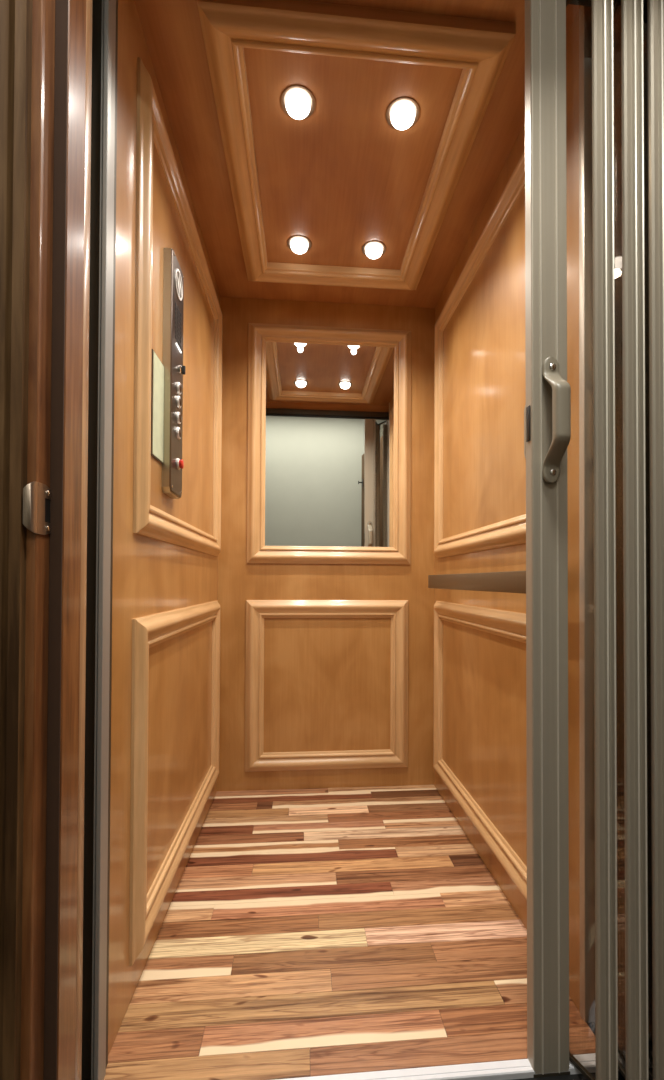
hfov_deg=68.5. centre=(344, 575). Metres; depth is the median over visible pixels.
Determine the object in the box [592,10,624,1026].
trim
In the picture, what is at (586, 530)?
trim
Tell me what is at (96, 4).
trim
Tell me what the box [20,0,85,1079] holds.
trim
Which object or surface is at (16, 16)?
door
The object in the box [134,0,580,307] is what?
ceiling
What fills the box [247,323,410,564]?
wall mirror
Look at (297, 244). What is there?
recessed light
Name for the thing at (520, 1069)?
door sill
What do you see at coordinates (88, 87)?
trim
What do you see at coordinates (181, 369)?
switch
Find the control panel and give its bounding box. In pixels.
[162,248,185,498]
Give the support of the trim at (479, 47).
attached to the ceiling
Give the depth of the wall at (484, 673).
1.41 m
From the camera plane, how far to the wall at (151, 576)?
1.17 m
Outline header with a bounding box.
[569,0,646,12]
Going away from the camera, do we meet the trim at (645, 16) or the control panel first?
the trim at (645, 16)
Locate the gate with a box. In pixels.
[524,0,663,1079]
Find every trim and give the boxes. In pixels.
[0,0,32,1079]
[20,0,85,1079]
[75,0,91,1079]
[81,0,117,1079]
[129,600,220,965]
[133,57,222,555]
[197,0,515,289]
[245,600,407,771]
[433,601,526,900]
[434,150,525,557]
[579,6,594,1022]
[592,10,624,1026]
[643,13,646,22]
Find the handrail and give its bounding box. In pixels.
[428,571,525,593]
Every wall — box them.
[108,0,219,1054]
[217,297,434,790]
[434,12,589,1022]
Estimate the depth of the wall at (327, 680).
2.06 m
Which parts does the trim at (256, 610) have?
rail, rail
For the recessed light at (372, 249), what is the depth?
1.72 m
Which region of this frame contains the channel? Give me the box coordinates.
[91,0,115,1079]
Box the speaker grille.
[175,302,181,347]
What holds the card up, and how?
attached to the wall at (151, 576)
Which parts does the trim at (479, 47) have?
rail, rail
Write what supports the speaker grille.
attached to the control panel
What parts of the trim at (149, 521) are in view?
rail, rail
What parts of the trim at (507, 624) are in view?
rail, rail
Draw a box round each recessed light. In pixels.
[281,85,314,119]
[287,235,311,253]
[362,241,385,258]
[386,97,419,129]
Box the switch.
[178,365,185,374]
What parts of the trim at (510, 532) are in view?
rail, rail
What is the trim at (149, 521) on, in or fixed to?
attached to the wall at (151, 576)
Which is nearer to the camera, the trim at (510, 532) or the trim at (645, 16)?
the trim at (645, 16)
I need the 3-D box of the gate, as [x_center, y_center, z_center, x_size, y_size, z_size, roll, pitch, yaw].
[0.467,-0.091,0.894,0.265,1.978,0.143,0,-1,-5]
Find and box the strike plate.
[23,482,50,534]
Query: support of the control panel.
attached to the wall at (151, 576)
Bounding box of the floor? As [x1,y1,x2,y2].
[104,785,652,1079]
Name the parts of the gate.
pull handle, lead post, pull handle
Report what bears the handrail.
attached to the wall at (484, 673)
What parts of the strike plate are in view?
plate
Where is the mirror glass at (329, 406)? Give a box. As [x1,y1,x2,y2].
[265,342,393,546]
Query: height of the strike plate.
0.069 m
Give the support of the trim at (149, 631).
attached to the wall at (151, 576)
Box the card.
[151,349,163,463]
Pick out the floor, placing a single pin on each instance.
(345, 930)
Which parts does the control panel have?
red knob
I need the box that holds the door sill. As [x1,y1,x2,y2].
[275,1048,652,1079]
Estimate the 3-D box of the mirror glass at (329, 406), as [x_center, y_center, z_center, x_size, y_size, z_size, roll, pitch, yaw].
[-0.062,-0.554,2.065,0.569,0.886,0.003,0,-1,-5]
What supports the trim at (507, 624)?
attached to the wall at (484, 673)
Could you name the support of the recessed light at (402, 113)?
in the ceiling
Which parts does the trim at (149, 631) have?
rail, rail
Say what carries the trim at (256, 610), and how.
attached to the wall at (327, 680)
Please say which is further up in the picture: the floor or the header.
the header
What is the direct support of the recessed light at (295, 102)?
in the ceiling

